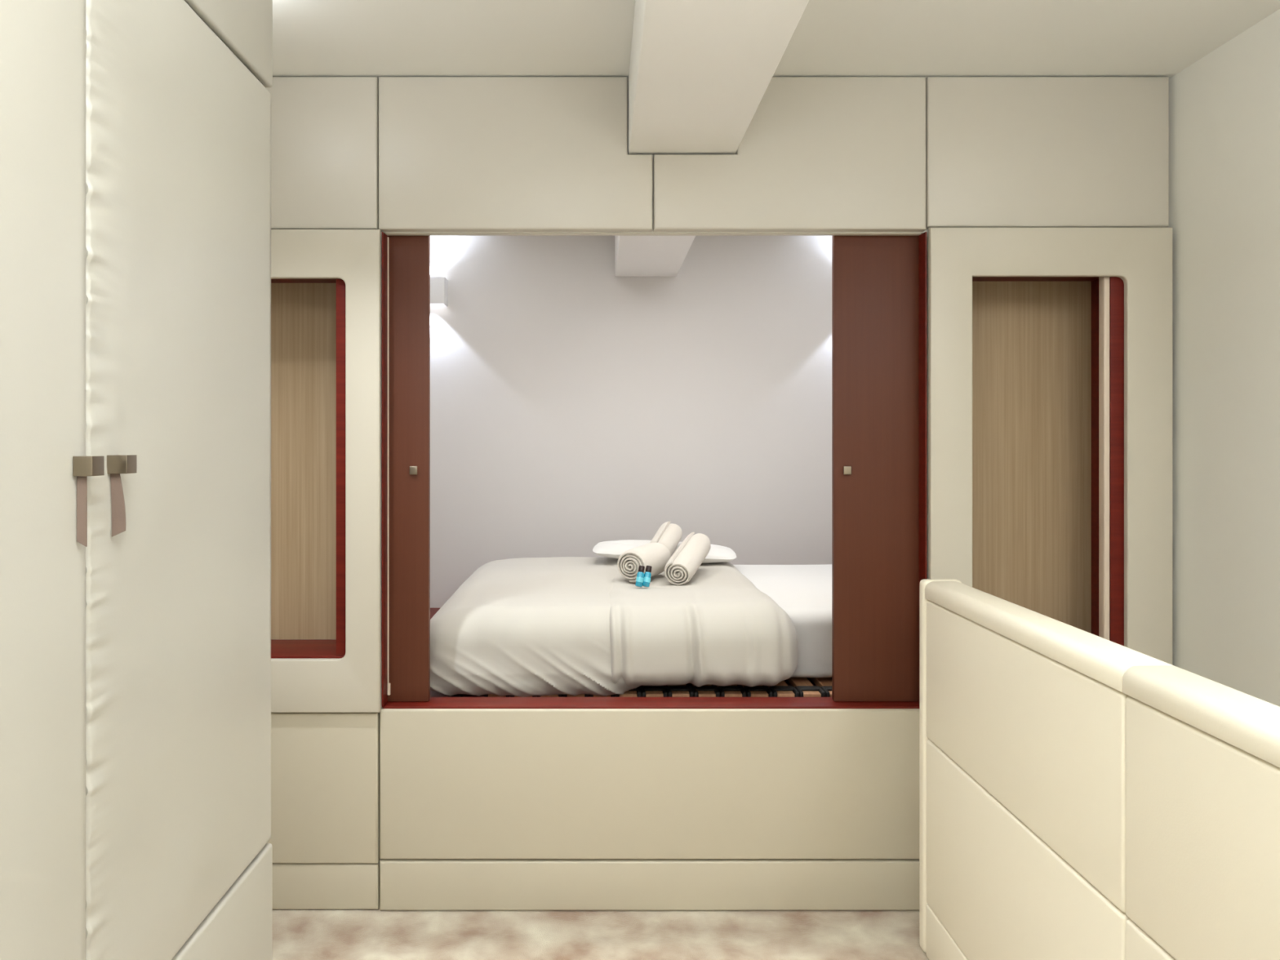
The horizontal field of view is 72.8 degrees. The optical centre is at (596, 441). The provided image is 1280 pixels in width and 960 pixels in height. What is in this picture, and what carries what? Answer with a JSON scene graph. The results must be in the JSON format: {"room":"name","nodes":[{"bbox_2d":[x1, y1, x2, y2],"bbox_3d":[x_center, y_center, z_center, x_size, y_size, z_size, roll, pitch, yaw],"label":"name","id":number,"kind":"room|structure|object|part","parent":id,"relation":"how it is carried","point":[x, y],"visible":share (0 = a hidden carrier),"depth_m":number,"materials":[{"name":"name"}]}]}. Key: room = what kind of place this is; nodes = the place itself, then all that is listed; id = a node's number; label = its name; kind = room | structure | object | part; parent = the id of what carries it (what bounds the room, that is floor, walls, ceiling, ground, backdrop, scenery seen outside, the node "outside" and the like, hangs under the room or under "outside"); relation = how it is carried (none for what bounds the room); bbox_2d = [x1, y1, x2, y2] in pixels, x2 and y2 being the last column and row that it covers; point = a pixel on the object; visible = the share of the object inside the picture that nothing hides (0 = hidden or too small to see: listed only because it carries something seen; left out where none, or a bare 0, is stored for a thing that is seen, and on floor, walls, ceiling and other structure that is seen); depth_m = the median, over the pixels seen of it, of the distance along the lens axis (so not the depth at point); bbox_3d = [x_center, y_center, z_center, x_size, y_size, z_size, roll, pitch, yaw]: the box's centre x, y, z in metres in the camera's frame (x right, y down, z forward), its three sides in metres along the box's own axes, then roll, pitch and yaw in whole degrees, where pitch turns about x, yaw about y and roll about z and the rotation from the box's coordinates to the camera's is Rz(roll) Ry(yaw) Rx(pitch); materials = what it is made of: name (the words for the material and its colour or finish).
{"room":"bedroom","nodes":[
{"label":"bedroom","id":0,"kind":"room"},
{"bbox_2d":[272,907,928,959],"bbox_3d":[0.162,1.370,1.185,3.123,0.100,6.370,0,0,0],"label":"floor","id":1,"kind":"structure","parent":0,"point":[297,934],"depth_m":2.32,"materials":[{"name":"carpet"}]},
{"bbox_2d":[0,0,272,959],"bbox_3d":[-0.926,0.146,0.710,0.741,2.343,1.701,0,0,0],"label":"wardrobe","id":2,"kind":"object","parent":1,"relation":"on","point":[135,135],"visible":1,"depth_m":1.09,"materials":[{"name":"beige leather"}]},
{"bbox_3d":[-0.590,0.044,0.709,0.031,1.348,0.564,0,0,0],"label":"door","id":3,"kind":"part","parent":2,"relation":"part of","materials":[{"name":"beige leather"}]},
{"bbox_3d":[-0.567,0.028,0.967,0.021,0.022,0.024,0,0,0],"label":"handle","id":4,"kind":"part","parent":2,"relation":"part of","materials":[{"name":"silver metal"}]},
{"bbox_3d":[-0.570,0.028,1.040,0.024,0.022,0.023,0,0,0],"label":"handle","id":5,"kind":"part","parent":2,"relation":"part of","materials":[{"name":"silver metal"}]},
{"bbox_3d":[-0.592,0.044,1.276,0.027,1.348,0.564,0,0,0],"label":"door","id":6,"kind":"part","parent":2,"relation":"part of","materials":[{"name":"beige leather"}]},
{"bbox_3d":[-0.594,1.020,1.276,0.024,0.597,0.567,0,0,0],"label":"panel","id":7,"kind":"part","parent":2,"relation":"part of","materials":[{"name":"beige leather"}]},
{"bbox_3d":[-0.594,-0.830,1.276,0.024,0.390,0.567,0,0,0],"label":"panel","id":8,"kind":"part","parent":2,"relation":"part of","materials":[{"name":"beige leather"}]},
{"bbox_2d":[430,608,831,697],"bbox_3d":[0.285,1.069,3.403,2.666,0.499,1.730,0,0,0],"label":"platform","id":9,"kind":"object","parent":1,"relation":"on","point":[433,611],"visible":0.02,"depth_m":2.90,"materials":[{"name":"red wood"}]},
{"bbox_2d":[448,677,831,697],"bbox_3d":[0.515,0.797,3.281,1.970,0.044,1.198,0,0,0],"label":"bed base","id":10,"kind":"object","parent":9,"relation":"on","point":[800,686],"visible":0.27,"depth_m":2.72,"materials":[{"name":"black wood"}]},
{"bbox_3d":[0.515,0.814,3.285,1.970,0.012,1.190,0,0,0],"label":"frame","id":11,"kind":"part","parent":10,"relation":"part of","materials":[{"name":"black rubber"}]},
{"bbox_2d":[733,564,831,677],"bbox_3d":[0.525,0.659,3.330,1.935,0.232,1.107,0,0,0],"label":"mattress","id":12,"kind":"object","parent":10,"relation":"on","point":[804,592],"visible":0.09,"depth_m":2.94,"materials":[{"name":"white fabric"}]},
{"bbox_2d":[430,556,797,697],"bbox_3d":[0.030,0.642,3.250,1.190,0.294,1.360,0,0,0],"label":"duvet","id":13,"kind":"object","parent":12,"relation":"on","point":[522,627],"visible":0.86,"depth_m":2.62,"materials":[{"name":"beige fabric"}]},
{"bbox_2d":[635,565,644,586],"bbox_3d":[0.154,0.477,3.059,0.024,0.075,0.041,0,0,33],"label":"shampoo bottle","id":14,"kind":"object","parent":13,"relation":"on","point":[640,575],"visible":1,"depth_m":3.05,"materials":[{"name":"teal plastic"}]},
{"bbox_2d":[617,542,671,582],"bbox_3d":[0.180,0.453,3.249,0.126,0.128,0.254,0,0,28],"label":"rolled towel","id":15,"kind":"object","parent":13,"relation":"on","point":[655,555],"visible":0.85,"depth_m":3.17,"materials":[{"name":"beige fabric"}]},
{"bbox_2d":[642,565,652,586],"bbox_3d":[0.179,0.477,3.064,0.024,0.075,0.042,0,0,34],"label":"shampoo bottle","id":16,"kind":"object","parent":13,"relation":"on","point":[647,575],"visible":1,"depth_m":3.06,"materials":[{"name":"teal plastic"}]},
{"bbox_2d":[592,539,736,564],"bbox_3d":[0.285,0.463,3.660,0.600,0.084,0.261,0,0,5],"label":"pillow","id":17,"kind":"object","parent":13,"relation":"on","point":[717,553],"visible":0.56,"depth_m":3.58,"materials":[{"name":"white fabric"}]},
{"bbox_2d":[649,521,682,555],"bbox_3d":[0.279,0.406,3.524,0.100,0.150,0.230,0,0,20],"label":"rolled towel","id":18,"kind":"object","parent":17,"relation":"on","point":[668,535],"visible":0.65,"depth_m":3.50,"materials":[{"name":"beige fabric"}]},
{"bbox_2d":[664,532,711,585],"bbox_3d":[0.348,0.439,3.274,0.107,0.159,0.374,0,0,20],"label":"rolled towel","id":19,"kind":"object","parent":13,"relation":"on","point":[682,565],"visible":1,"depth_m":3.17,"materials":[{"name":"beige fabric"}]},
{"bbox_2d":[430,235,831,608],"bbox_3d":[0.285,0.146,4.309,2.770,2.348,0.080,0,0,0],"label":"wall","id":20,"kind":"structure","parent":0,"point":[576,406],"depth_m":4.27,"materials":[{"name":"white paint"}]},
{"bbox_2d":[430,276,448,306],"bbox_3d":[-0.817,-0.729,4.221,0.167,0.128,0.094,0,0,0],"label":"wall sconce","id":21,"kind":"object","parent":20,"relation":"attached to","point":[438,285],"visible":0.46,"depth_m":4.17,"materials":[{"name":"white paint"}]},
{"bbox_2d":[379,79,928,860],"bbox_3d":[0.162,0.146,2.471,2.923,2.348,0.022,0,0,0],"label":"wall","id":22,"kind":"structure","parent":0,"point":[926,230],"depth_m":2.46,"materials":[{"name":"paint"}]},
{"bbox_2d":[265,76,378,229],"bbox_3d":[-0.956,-0.810,2.445,0.679,0.428,0.030,0,0,0],"label":"wall panel","id":23,"kind":"object","parent":22,"relation":"attached to","point":[325,130],"visible":0.35,"depth_m":2.43,"materials":[{"name":"beige leather"}]},
{"bbox_2d":[266,712,380,863],"bbox_3d":[-0.955,0.975,2.446,0.681,0.425,0.028,0,0,0],"label":"wall panel","id":24,"kind":"object","parent":22,"relation":"attached to","point":[325,766],"visible":0.38,"depth_m":2.43,"materials":[{"name":"beige leather"}]},
{"bbox_2d":[271,229,381,712],"bbox_3d":[-0.942,0.083,2.533,0.673,1.349,0.234,0,0,0],"label":"niche","id":25,"kind":"object","parent":22,"relation":"attached to","point":[326,284],"visible":0.6,"depth_m":2.44,"materials":[{"name":"beige paint"}]},
{"bbox_3d":[-0.917,0.061,2.645,0.484,1.086,0.010,0,0,0],"label":"panel","id":26,"kind":"part","parent":25,"relation":"part of","materials":[{"name":"brown wood"}]},
{"bbox_2d":[271,639,344,658],"bbox_3d":[-0.917,0.611,2.537,0.484,0.016,0.206,0,0,0],"label":"shelf","id":27,"kind":"object","parent":25,"relation":"attached to","point":[280,648],"depth_m":2.51,"materials":[{"name":"red wood"}]},
{"bbox_2d":[272,861,379,909],"bbox_3d":[-0.955,1.254,2.448,0.681,0.127,0.024,0,0,0],"label":"panel","id":28,"kind":"object","parent":22,"relation":"attached to","point":[295,886],"visible":0.38,"depth_m":2.44,"materials":[{"name":"beige leather"}]},
{"bbox_2d":[386,235,430,701],"bbox_3d":[-0.565,0.069,2.491,0.167,1.354,0.032,0,0,0],"label":"sliding door","id":29,"kind":"structure","parent":22,"relation":"in","point":[408,256],"depth_m":2.48,"materials":[{"name":"brown wood"}]},
{"bbox_3d":[-0.524,0.083,2.481,0.022,0.024,0.010,0,0,0],"label":"knob","id":30,"kind":"part","parent":29,"relation":"part of","materials":[{"name":"silver metal"}]},
{"bbox_2d":[378,76,652,231],"bbox_3d":[-0.228,-0.809,2.445,0.770,0.430,0.030,0,0,0],"label":"wall panel","id":31,"kind":"object","parent":22,"relation":"attached to","point":[456,153],"visible":0.98,"depth_m":2.43,"materials":[{"name":"beige leather"}]},
{"bbox_2d":[379,858,919,910],"bbox_3d":[0.158,1.249,2.445,1.535,0.139,0.030,0,0,0],"label":"panel","id":32,"kind":"object","parent":22,"relation":"attached to","point":[405,884],"visible":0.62,"depth_m":2.43,"materials":[{"name":"beige leather"}]},
{"bbox_2d":[379,706,919,858],"bbox_3d":[0.158,0.964,2.445,1.535,0.421,0.030,0,0,0],"label":"wall panel","id":33,"kind":"object","parent":22,"relation":"attached to","point":[455,783],"visible":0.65,"depth_m":2.43,"materials":[{"name":"beige leather"}]},
{"bbox_2d":[382,231,926,708],"bbox_3d":[0.162,0.087,2.485,1.531,1.357,0.101,0,0,0],"label":"frame","id":34,"kind":"object","parent":22,"relation":"attached to","point":[434,702],"visible":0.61,"depth_m":2.46,"materials":[{"name":"red wood"}]},
{"bbox_3d":[0.162,0.756,2.489,1.529,0.018,0.093,0,0,0],"label":"sill","id":35,"kind":"part","parent":34,"relation":"part of","materials":[{"name":"red wood"}]},
{"bbox_2d":[653,76,925,231],"bbox_3d":[0.543,-0.809,2.445,0.765,0.430,0.030,0,0,0],"label":"wall panel","id":36,"kind":"object","parent":22,"relation":"attached to","point":[815,153],"visible":0.86,"depth_m":2.43,"materials":[{"name":"beige leather"}]},
{"bbox_2d":[831,235,918,701],"bbox_3d":[0.826,0.069,2.491,0.292,1.354,0.032,0,0,0],"label":"sliding door","id":37,"kind":"structure","parent":22,"relation":"in","point":[875,278],"depth_m":2.48,"materials":[{"name":"brown wood"}]},
{"bbox_3d":[0.717,0.083,2.481,0.022,0.024,0.010,0,0,0],"label":"knob","id":38,"kind":"part","parent":37,"relation":"part of","materials":[{"name":"silver metal"}]},
{"bbox_2d":[925,76,1168,229],"bbox_3d":[1.268,-0.813,2.445,0.679,0.423,0.030,0,0,0],"label":"wall panel","id":39,"kind":"object","parent":22,"relation":"attached to","point":[1002,152],"visible":0.9,"depth_m":2.43,"materials":[{"name":"beige leather"}]},
{"bbox_2d":[928,227,1172,664],"bbox_3d":[1.269,0.080,2.533,0.677,1.354,0.234,0,0,0],"label":"niche","id":40,"kind":"object","parent":22,"relation":"attached to","point":[1050,349],"visible":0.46,"depth_m":2.44,"materials":[{"name":"beige paint"}]},
{"bbox_3d":[1.264,0.055,2.645,0.484,1.086,0.010,0,0,0],"label":"panel","id":41,"kind":"part","parent":40,"relation":"part of","materials":[{"name":"brown wood"}]},
{"bbox_2d":[272,0,1279,79],"bbox_3d":[0.162,-1.078,1.185,3.123,0.100,6.370,0,0,0],"label":"ceiling","id":42,"kind":"structure","parent":0,"point":[377,38],"depth_m":2.20,"materials":[{"name":"white paint"}]},
{"bbox_2d":[614,0,808,276],"bbox_3d":[0.241,-0.920,1.185,0.303,0.217,6.170,0,0,0],"label":"beam","id":43,"kind":"structure","parent":42,"relation":"attached to","point":[700,71],"depth_m":1.94,"materials":[{"name":"white paint"}]},
{"bbox_2d":[919,579,1279,959],"bbox_3d":[0.890,0.838,0.581,0.103,0.960,3.362,0,0,0],"label":"wall","id":44,"kind":"structure","parent":0,"point":[1083,795],"depth_m":1.51,"materials":[{"name":"beige leather"}]},
{"bbox_3d":[0.890,0.838,2.242,0.103,0.960,0.040,0,0,0],"label":"post","id":45,"kind":"part","parent":44,"relation":"part of","materials":[{"name":"beige leather"}]},
{"bbox_3d":[0.852,1.251,1.804,0.018,0.134,0.834,0,0,0],"label":"baseboard","id":46,"kind":"part","parent":44,"relation":"part of","materials":[{"name":"beige leather"}]},
{"bbox_3d":[0.852,0.972,1.804,0.018,0.420,0.833,0,0,0],"label":"panel","id":47,"kind":"part","parent":44,"relation":"part of","materials":[{"name":"beige leather"}]},
{"bbox_3d":[0.852,0.582,1.804,0.018,0.352,0.833,0,0,0],"label":"panel","id":48,"kind":"part","parent":44,"relation":"part of","materials":[{"name":"beige leather"}]},
{"bbox_3d":[0.852,0.972,0.969,0.018,0.420,0.835,0,0,0],"label":"panel","id":49,"kind":"part","parent":44,"relation":"part of","materials":[{"name":"beige leather"}]},
{"bbox_3d":[0.852,0.582,0.969,0.018,0.352,0.835,0,0,0],"label":"panel","id":50,"kind":"part","parent":44,"relation":"part of","materials":[{"name":"beige leather"}]},
{"bbox_2d":[1168,8,1279,706],"bbox_3d":[1.673,0.146,0.245,0.100,2.348,4.490,0,0,0],"label":"wall","id":51,"kind":"structure","parent":0,"point":[1224,106],"depth_m":2.23,"materials":[{"name":"white paint"}]}
]}

